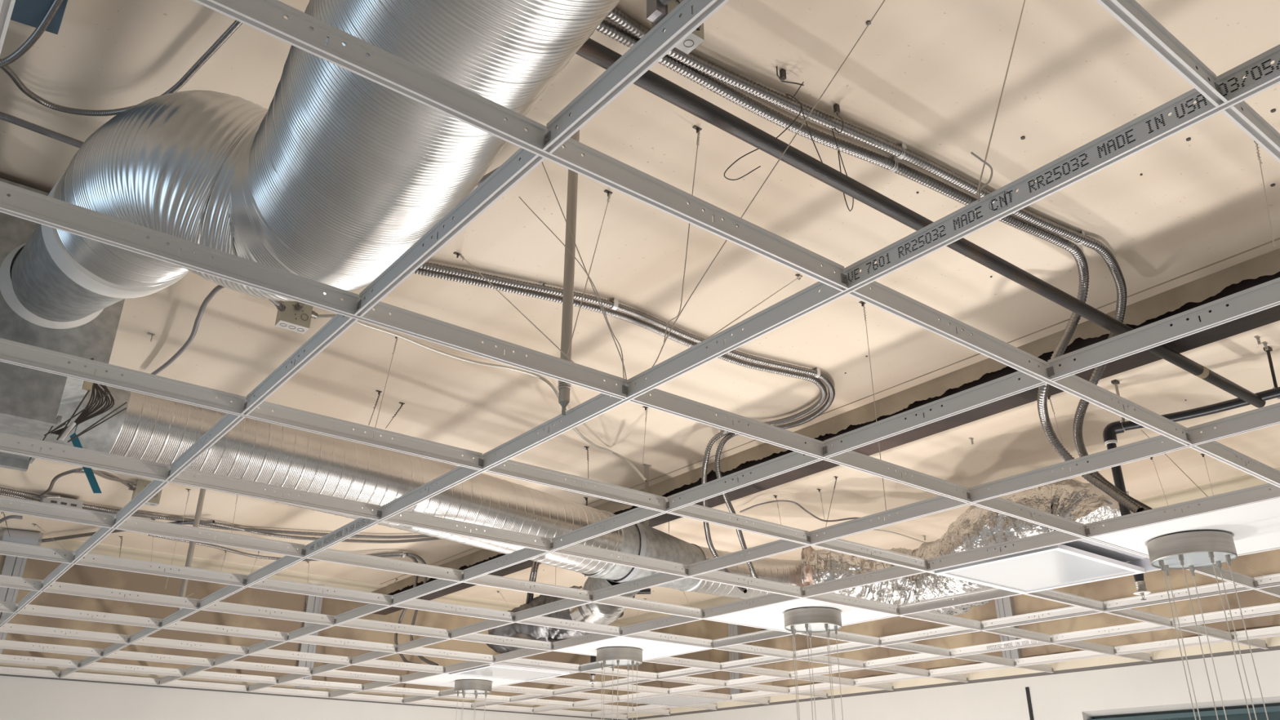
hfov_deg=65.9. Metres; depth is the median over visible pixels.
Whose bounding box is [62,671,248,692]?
cross tee
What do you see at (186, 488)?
wire
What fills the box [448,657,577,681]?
light panel
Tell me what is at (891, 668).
cross tee
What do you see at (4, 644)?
cross tee
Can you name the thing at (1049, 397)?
wire
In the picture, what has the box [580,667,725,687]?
cross tee
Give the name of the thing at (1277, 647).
trim
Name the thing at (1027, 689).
strip
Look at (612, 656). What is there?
pendant light
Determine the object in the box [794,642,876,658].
cross tee
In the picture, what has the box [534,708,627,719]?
cross tee
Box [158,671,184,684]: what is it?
cross tee
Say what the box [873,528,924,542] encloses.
cable
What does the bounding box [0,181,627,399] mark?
cross tee
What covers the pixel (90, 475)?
tag
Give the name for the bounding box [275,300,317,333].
junction box
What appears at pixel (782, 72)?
loose wire
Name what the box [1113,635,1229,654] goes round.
cross tee
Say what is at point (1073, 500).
duct
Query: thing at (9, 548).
cross tee
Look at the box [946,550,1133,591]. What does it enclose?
diffuser
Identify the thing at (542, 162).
wire
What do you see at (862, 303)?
wire
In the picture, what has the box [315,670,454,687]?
cross tee
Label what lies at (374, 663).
cross tee
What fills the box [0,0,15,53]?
main tee
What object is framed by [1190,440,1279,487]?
cross tee
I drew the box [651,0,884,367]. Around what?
wire
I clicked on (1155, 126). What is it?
main tee
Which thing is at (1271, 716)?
window
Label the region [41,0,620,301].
flexible duct
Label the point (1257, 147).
wire
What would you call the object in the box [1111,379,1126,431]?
hanger
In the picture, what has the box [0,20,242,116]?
cable
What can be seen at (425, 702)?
cross tee
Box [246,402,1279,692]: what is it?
main tee
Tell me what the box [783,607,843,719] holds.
pendant light
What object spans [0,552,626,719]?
wall
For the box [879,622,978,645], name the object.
cross tee
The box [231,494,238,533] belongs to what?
wire
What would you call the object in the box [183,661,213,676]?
cross tee
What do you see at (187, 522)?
conduit
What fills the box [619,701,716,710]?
cross tee
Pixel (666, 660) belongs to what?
cross tee
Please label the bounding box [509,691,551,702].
cross tee
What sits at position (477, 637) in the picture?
cross tee
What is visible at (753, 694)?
cross tee
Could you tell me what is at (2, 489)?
conduit
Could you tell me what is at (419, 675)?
cross tee
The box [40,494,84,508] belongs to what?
box
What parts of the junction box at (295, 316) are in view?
plate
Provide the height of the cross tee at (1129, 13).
0.044 m
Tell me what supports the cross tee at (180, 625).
attached to the main tee at (1155, 126)
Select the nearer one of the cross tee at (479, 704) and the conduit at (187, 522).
the conduit at (187, 522)
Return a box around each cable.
[0,0,63,68]
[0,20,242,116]
[0,111,84,148]
[0,515,22,523]
[40,467,134,498]
[75,470,133,488]
[151,284,280,374]
[316,314,647,482]
[475,159,520,186]
[739,499,871,521]
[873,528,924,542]
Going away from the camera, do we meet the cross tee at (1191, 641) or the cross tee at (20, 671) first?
the cross tee at (1191, 641)
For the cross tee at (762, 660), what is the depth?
5.80 m
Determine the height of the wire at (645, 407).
0.277 m
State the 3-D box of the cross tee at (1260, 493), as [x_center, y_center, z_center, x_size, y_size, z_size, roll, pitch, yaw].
[1.600,0.444,2.914,0.014,0.044,0.605,18,-30,-34]
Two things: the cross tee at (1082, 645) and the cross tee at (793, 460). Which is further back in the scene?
the cross tee at (1082, 645)
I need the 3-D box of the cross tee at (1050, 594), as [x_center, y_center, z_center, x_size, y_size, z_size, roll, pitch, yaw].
[1.994,1.063,4.250,1.214,0.044,0.014,18,-30,-34]
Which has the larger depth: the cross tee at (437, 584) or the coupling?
the coupling
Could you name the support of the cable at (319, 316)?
attached to the ceiling
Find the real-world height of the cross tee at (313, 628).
0.044 m
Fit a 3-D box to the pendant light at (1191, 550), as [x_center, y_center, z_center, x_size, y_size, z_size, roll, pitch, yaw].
[1.745,1.419,2.749,0.250,1.864,0.250,4,-25,-7]
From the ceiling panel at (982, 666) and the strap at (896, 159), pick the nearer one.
the strap at (896, 159)
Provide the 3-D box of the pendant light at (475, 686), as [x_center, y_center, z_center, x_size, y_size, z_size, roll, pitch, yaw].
[-1.105,2.979,6.153,0.250,1.864,0.250,18,-30,-34]
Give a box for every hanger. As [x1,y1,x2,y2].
[641,463,651,526]
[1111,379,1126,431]
[1262,346,1279,399]
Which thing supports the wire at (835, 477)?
hanging from the ceiling
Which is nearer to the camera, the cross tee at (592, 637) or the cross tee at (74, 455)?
the cross tee at (74, 455)
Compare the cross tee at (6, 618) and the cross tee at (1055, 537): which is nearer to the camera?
the cross tee at (1055, 537)
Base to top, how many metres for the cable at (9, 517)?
0.021 m
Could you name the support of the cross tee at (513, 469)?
attached to the main tee at (1155, 126)
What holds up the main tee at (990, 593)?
attached to the wall at (37, 569)
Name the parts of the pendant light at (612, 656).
plate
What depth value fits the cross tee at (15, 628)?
4.98 m
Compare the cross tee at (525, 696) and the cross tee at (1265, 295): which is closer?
the cross tee at (1265, 295)
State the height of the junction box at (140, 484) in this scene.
0.133 m
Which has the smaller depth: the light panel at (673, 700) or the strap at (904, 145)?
the strap at (904, 145)
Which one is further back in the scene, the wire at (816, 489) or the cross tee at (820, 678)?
the cross tee at (820, 678)
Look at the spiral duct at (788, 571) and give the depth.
5.21 m
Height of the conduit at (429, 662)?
0.773 m
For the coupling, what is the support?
attached to the ceiling
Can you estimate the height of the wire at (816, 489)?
0.184 m
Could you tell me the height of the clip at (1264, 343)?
0.030 m
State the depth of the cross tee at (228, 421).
2.41 m
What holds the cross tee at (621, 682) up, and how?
attached to the cross tee at (577, 682)
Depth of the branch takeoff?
5.35 m
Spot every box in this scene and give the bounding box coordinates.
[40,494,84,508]
[128,479,162,506]
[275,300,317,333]
[646,0,704,54]
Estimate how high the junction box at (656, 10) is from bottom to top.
0.095 m
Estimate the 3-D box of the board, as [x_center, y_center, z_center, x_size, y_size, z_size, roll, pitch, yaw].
[-1.306,-0.844,2.059,0.234,0.040,0.415,18,-30,-34]
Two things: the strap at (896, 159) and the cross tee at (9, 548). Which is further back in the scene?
the cross tee at (9, 548)
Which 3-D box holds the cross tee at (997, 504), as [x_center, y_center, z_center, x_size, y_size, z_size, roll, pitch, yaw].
[1.412,0.543,3.132,1.214,0.044,0.014,18,-30,-34]
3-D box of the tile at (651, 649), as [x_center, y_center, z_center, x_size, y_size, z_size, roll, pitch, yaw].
[-0.043,1.534,5.258,0.598,0.014,0.598,18,-30,-34]
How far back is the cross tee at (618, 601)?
4.29 m
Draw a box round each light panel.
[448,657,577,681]
[624,694,724,706]
[932,533,1159,594]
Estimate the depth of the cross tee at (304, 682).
7.03 m
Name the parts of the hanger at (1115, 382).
threaded rod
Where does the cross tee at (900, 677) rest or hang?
attached to the cross tee at (820, 678)
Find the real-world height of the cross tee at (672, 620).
0.044 m
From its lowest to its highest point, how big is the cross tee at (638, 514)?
0.044 m
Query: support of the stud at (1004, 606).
attached to the wall at (1164, 683)
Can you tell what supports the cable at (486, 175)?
attached to the ceiling
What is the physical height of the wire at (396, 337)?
0.433 m
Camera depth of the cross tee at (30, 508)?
3.13 m
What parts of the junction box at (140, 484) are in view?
plate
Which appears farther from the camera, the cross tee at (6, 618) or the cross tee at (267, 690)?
the cross tee at (267, 690)
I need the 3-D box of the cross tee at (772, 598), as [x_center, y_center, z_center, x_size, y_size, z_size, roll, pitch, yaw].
[0.470,1.043,4.221,0.014,0.044,0.605,18,-30,-34]
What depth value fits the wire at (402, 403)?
4.32 m
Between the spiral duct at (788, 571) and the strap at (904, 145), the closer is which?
the strap at (904, 145)
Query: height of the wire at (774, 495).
0.167 m
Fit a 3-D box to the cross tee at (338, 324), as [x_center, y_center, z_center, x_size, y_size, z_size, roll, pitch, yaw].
[-0.694,0.004,1.986,0.014,0.044,0.605,18,-30,-34]
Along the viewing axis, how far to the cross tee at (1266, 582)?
3.78 m
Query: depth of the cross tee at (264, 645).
5.32 m
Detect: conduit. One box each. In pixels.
[0,486,432,538]
[0,491,442,543]
[41,520,214,542]
[148,534,419,663]
[376,552,438,665]
[413,267,826,593]
[419,262,835,582]
[525,560,558,642]
[528,561,565,640]
[595,19,1144,512]
[606,7,1152,511]
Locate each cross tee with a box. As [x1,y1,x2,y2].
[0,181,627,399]
[0,337,483,470]
[0,432,381,520]
[0,495,305,557]
[0,540,246,586]
[0,574,199,609]
[0,600,161,628]
[0,613,16,628]
[0,622,130,644]
[0,640,103,657]
[0,653,80,668]
[0,666,60,678]
[13,590,42,613]
[39,562,74,591]
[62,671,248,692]
[71,527,115,563]
[81,662,278,684]
[105,650,312,675]
[111,480,168,528]
[132,636,351,665]
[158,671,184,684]
[164,620,397,653]
[165,413,244,480]
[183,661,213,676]
[191,0,848,291]
[200,601,450,639]
[213,648,246,666]
[240,313,357,415]
[247,635,287,654]
[248,577,515,622]
[249,687,403,703]
[280,679,439,697]
[286,618,334,641]
[307,548,592,602]
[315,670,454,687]
[328,688,363,697]
[333,598,391,625]
[353,659,448,674]
[354,147,545,316]
[362,680,399,690]
[382,510,688,577]
[391,573,462,605]
[400,647,580,671]
[400,668,444,682]
[404,699,533,712]
[441,693,573,707]
[444,657,493,673]
[453,632,596,656]
[462,542,550,582]
[471,697,508,708]
[484,459,810,545]
[491,685,618,701]
[493,644,551,662]
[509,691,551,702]
[515,616,712,648]
[529,676,669,694]
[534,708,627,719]
[542,0,728,153]
[550,501,666,551]
[551,629,618,650]
[552,683,601,695]
[576,702,670,715]
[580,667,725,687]
[591,710,631,716]
[594,592,797,633]
[602,674,656,688]
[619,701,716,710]
[620,611,701,635]
[628,382,971,502]
[632,704,675,711]
[643,656,791,678]
[657,666,719,679]
[666,445,822,511]
[671,689,768,704]
[688,568,899,615]
[702,590,800,618]
[714,644,865,668]
[720,653,791,670]
[729,683,827,697]
[730,688,785,700]
[788,680,853,693]
[791,673,893,690]
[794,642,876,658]
[797,630,951,657]
[802,561,924,597]
[810,534,1020,593]
[822,370,1046,457]
[848,280,1191,445]
[853,671,926,685]
[865,665,968,682]
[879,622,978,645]
[899,607,1052,644]
[926,530,1084,571]
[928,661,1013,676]
[951,650,1053,672]
[970,490,1149,558]
[980,605,1102,631]
[1013,648,1111,666]
[1025,589,1173,627]
[1046,277,1279,381]
[1053,637,1152,662]
[1084,483,1279,537]
[1095,0,1227,106]
[1102,579,1253,612]
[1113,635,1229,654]
[1172,624,1267,649]
[1186,565,1279,597]
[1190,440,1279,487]
[1222,100,1279,163]
[1231,626,1279,640]
[1253,573,1279,589]
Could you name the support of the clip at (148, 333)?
attached to the ceiling
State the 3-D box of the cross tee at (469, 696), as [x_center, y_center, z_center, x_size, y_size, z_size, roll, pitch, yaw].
[-1.019,2.660,7.736,1.214,0.044,0.014,18,-30,-34]
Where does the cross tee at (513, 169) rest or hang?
attached to the cross tee at (23, 203)
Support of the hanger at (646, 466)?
hanging from the ceiling
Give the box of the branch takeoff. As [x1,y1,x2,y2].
[583,575,639,613]
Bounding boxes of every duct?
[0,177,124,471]
[40,370,622,575]
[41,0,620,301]
[485,579,635,657]
[691,546,802,600]
[800,479,1143,617]
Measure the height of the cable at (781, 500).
0.110 m
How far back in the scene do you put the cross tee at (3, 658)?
5.90 m
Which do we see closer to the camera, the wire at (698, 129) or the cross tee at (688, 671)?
the wire at (698, 129)
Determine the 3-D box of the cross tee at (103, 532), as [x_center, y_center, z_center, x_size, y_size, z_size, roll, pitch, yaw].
[-1.824,0.603,3.293,0.014,0.044,0.605,18,-30,-34]
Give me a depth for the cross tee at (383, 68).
1.29 m
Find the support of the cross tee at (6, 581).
attached to the main tee at (1155, 126)
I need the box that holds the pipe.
[575,38,1265,408]
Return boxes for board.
[10,0,67,34]
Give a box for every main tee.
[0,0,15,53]
[58,44,1279,678]
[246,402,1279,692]
[402,546,1279,703]
[532,602,1279,713]
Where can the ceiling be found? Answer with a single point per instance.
(927, 77)
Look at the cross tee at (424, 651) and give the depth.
5.71 m
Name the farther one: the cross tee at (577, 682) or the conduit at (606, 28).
the cross tee at (577, 682)
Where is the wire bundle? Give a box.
[44,357,127,442]
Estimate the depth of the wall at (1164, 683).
6.11 m
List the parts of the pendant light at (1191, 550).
plate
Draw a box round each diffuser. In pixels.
[457,666,560,680]
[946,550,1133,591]
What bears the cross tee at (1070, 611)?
attached to the cross tee at (948, 620)
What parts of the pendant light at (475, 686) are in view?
plate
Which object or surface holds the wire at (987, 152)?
hanging from the ceiling
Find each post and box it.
[176,488,205,610]
[557,129,579,415]
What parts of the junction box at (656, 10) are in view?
plate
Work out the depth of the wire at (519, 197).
2.23 m
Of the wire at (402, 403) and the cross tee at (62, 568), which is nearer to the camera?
the cross tee at (62, 568)
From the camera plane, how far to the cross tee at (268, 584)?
4.15 m
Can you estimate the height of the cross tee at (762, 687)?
0.044 m
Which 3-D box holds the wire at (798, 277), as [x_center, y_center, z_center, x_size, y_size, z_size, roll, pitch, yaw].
[0.336,-0.159,2.626,0.023,0.797,1.214,-8,-26,17]
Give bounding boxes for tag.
[69,425,102,493]
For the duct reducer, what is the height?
0.316 m
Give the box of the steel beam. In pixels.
[371,248,1279,614]
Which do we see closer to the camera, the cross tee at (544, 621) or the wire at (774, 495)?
the cross tee at (544, 621)
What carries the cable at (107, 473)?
attached to the junction box at (140, 484)
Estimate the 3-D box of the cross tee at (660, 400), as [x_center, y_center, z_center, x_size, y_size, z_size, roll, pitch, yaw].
[0.453,0.224,2.450,1.214,0.044,0.014,18,-30,-34]
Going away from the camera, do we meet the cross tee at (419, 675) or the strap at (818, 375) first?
the strap at (818, 375)
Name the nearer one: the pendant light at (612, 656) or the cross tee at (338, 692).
the pendant light at (612, 656)
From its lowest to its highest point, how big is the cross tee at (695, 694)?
0.044 m
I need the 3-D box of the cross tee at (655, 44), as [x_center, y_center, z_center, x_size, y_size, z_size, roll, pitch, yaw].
[0.060,-0.396,1.114,0.014,0.044,0.605,18,-30,-34]
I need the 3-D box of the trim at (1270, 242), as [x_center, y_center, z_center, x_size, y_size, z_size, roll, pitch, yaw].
[0.907,0.198,4.334,0.004,0.004,10.136,18,-30,-34]
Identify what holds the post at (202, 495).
attached to the ceiling
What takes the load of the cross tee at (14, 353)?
attached to the main tee at (1155, 126)
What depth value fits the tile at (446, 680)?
6.50 m
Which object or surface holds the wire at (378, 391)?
hanging from the ceiling
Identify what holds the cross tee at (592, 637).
attached to the cross tee at (477, 637)
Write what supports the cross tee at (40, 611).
attached to the main tee at (1155, 126)
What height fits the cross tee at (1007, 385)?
0.044 m
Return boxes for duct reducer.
[582,510,706,591]
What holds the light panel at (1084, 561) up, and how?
attached to the main tee at (990, 593)
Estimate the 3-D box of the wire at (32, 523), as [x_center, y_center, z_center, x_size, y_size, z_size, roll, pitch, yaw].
[-3.691,1.129,6.199,0.259,0.170,0.013,15,-28,-28]
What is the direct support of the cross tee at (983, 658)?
attached to the main tee at (1274, 608)
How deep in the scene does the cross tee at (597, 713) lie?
8.69 m
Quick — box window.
[1087,704,1279,719]
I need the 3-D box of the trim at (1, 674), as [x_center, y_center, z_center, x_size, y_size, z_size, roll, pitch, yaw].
[-3.479,2.208,6.736,8.491,0.020,0.026,18,-30,-34]
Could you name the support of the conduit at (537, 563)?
attached to the duct at (584, 613)
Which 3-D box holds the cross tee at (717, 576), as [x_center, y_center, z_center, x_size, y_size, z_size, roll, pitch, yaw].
[0.659,0.943,4.003,1.214,0.044,0.014,18,-30,-34]
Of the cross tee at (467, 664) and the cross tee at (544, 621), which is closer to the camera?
the cross tee at (544, 621)
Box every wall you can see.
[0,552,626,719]
[626,488,1279,719]
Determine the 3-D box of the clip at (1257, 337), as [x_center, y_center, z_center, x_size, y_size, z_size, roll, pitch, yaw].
[2.317,-0.074,3.701,0.024,0.030,0.012,18,-30,-34]
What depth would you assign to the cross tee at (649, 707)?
8.25 m
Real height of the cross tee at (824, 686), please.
0.044 m
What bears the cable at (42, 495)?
attached to the ceiling
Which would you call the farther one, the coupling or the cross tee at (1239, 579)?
the coupling
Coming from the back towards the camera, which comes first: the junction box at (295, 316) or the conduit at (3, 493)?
the conduit at (3, 493)
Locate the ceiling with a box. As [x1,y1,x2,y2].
[0,0,1279,618]
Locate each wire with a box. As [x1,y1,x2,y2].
[31,523,66,550]
[182,488,191,524]
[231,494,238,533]
[368,390,382,425]
[372,336,397,439]
[385,402,404,428]
[453,251,573,362]
[519,196,624,378]
[542,161,627,383]
[566,189,612,355]
[583,445,588,478]
[642,406,648,466]
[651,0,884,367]
[663,124,702,342]
[706,274,802,338]
[724,66,822,180]
[773,494,781,524]
[816,488,825,521]
[826,475,838,524]
[831,103,853,211]
[858,301,886,510]
[970,0,1025,201]
[1047,395,1062,444]
[1141,429,1207,496]
[1150,457,1168,505]
[1200,453,1213,495]
[1253,140,1274,246]
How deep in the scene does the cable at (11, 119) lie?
2.52 m
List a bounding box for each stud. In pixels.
[0,555,26,653]
[295,582,324,688]
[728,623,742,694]
[994,595,1022,659]
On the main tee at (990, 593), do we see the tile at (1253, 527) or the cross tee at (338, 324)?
the tile at (1253, 527)
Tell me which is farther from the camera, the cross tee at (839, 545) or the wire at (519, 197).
the cross tee at (839, 545)
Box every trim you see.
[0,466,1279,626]
[0,659,626,717]
[0,673,623,719]
[379,237,1279,584]
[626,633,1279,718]
[626,645,1279,719]
[1082,696,1279,717]
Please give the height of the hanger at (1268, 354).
0.205 m
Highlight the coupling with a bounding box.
[0,528,42,546]
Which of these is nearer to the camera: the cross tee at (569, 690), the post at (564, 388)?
the post at (564, 388)
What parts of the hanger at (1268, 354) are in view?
threaded rod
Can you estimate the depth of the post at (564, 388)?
2.39 m
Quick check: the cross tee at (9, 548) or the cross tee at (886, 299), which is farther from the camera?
the cross tee at (9, 548)
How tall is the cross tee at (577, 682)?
0.044 m
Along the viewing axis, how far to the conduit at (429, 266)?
3.66 m
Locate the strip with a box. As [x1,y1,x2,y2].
[1025,687,1034,719]
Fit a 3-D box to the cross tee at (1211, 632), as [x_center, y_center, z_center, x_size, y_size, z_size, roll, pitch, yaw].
[2.876,1.357,4.877,1.019,0.044,0.014,18,-30,-34]
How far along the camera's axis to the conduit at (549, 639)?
5.81 m
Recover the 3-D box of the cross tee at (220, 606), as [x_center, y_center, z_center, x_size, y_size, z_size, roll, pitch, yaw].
[-1.430,1.222,4.628,1.214,0.044,0.014,18,-30,-34]
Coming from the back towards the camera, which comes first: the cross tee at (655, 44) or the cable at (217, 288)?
the cable at (217, 288)
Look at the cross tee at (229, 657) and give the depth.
5.76 m
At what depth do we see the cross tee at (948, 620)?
4.65 m
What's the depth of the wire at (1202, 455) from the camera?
4.88 m
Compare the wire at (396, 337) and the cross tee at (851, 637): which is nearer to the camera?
the wire at (396, 337)
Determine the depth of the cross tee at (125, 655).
5.90 m
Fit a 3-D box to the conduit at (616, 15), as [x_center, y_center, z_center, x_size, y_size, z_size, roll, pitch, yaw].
[0.845,-0.152,2.631,2.489,0.787,0.398,23,-33,-39]
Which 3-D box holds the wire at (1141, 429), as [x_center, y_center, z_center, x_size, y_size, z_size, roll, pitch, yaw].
[1.849,0.346,3.441,0.003,0.577,0.998,-9,-26,18]
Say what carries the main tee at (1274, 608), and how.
attached to the wall at (37, 569)
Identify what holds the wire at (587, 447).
hanging from the ceiling
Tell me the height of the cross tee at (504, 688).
0.044 m
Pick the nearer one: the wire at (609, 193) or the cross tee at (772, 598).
the wire at (609, 193)
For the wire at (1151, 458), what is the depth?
4.90 m
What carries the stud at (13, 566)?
attached to the wall at (37, 569)
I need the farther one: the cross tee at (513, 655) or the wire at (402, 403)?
the cross tee at (513, 655)
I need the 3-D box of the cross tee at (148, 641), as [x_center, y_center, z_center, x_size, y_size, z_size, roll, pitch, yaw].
[-2.183,1.621,5.500,1.214,0.044,0.014,18,-30,-34]
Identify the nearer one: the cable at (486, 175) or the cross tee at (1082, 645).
the cable at (486, 175)
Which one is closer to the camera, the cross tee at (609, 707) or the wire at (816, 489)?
the wire at (816, 489)
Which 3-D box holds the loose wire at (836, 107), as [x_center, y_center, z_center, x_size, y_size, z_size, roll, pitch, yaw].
[0.518,-0.517,2.532,0.031,0.221,0.166,-7,-26,15]
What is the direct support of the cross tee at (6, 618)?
attached to the cross tee at (15, 628)
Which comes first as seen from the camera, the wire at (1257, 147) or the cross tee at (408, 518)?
the wire at (1257, 147)
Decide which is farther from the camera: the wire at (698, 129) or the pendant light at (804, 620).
the pendant light at (804, 620)
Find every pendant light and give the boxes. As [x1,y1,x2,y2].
[453,679,492,719]
[596,646,642,719]
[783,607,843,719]
[1146,530,1268,719]
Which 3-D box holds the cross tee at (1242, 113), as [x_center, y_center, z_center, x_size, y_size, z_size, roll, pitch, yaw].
[1.207,-0.176,1.578,1.214,0.044,0.014,18,-30,-34]
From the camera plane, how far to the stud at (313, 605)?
7.58 m
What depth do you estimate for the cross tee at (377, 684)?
6.89 m
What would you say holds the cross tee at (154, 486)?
attached to the cross tee at (30, 508)
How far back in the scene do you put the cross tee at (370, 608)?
4.43 m
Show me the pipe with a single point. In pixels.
(592, 51)
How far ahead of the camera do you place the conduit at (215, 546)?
6.72 m
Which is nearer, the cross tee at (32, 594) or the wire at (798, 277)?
the wire at (798, 277)
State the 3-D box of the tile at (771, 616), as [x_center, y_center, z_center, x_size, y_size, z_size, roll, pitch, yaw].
[0.710,1.134,4.386,0.598,0.014,0.598,18,-30,-34]
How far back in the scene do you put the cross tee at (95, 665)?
6.34 m
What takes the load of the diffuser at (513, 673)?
attached to the light panel at (495, 671)
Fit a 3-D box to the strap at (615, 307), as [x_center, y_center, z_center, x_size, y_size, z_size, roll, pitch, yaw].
[-0.098,-0.191,3.465,0.018,0.037,0.050,18,-30,-34]
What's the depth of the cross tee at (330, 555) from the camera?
3.71 m
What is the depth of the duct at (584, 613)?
5.81 m
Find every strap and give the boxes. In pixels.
[609,297,617,310]
[812,367,820,377]
[888,142,906,159]
[889,155,898,172]
[1067,230,1085,244]
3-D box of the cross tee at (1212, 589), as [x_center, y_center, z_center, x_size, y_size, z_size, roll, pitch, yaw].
[2.182,0.963,4.032,0.014,0.044,0.605,18,-30,-34]
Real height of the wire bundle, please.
0.277 m
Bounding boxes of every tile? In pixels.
[405,673,520,687]
[556,636,708,660]
[707,598,893,632]
[1092,497,1279,555]
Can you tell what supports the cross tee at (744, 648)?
attached to the main tee at (990, 593)
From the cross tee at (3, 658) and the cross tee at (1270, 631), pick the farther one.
the cross tee at (3, 658)
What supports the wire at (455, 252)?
hanging from the ceiling
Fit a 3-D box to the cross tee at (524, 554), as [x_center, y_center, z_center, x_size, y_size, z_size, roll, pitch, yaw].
[-0.488,0.723,3.539,0.014,0.044,0.605,18,-30,-34]
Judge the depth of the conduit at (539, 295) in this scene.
3.71 m
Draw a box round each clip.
[146,332,155,342]
[1253,335,1261,344]
[1261,341,1268,351]
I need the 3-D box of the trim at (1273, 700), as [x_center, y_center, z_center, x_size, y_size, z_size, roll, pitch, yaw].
[4.159,1.309,4.119,0.120,0.030,13.736,18,-30,-34]
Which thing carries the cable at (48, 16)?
attached to the board
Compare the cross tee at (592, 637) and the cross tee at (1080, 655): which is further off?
the cross tee at (1080, 655)
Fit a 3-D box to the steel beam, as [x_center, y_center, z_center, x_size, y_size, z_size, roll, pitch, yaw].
[1.008,0.314,4.390,0.152,0.168,10.166,18,-30,-34]
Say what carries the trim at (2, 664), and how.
attached to the wall at (37, 569)
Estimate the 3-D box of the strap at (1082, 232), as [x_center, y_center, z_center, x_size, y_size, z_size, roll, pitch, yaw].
[1.353,-0.373,3.057,0.018,0.037,0.050,18,-30,-34]
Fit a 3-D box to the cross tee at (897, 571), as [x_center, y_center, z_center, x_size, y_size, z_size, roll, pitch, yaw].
[0.847,0.843,3.785,0.014,0.044,0.605,18,-30,-34]

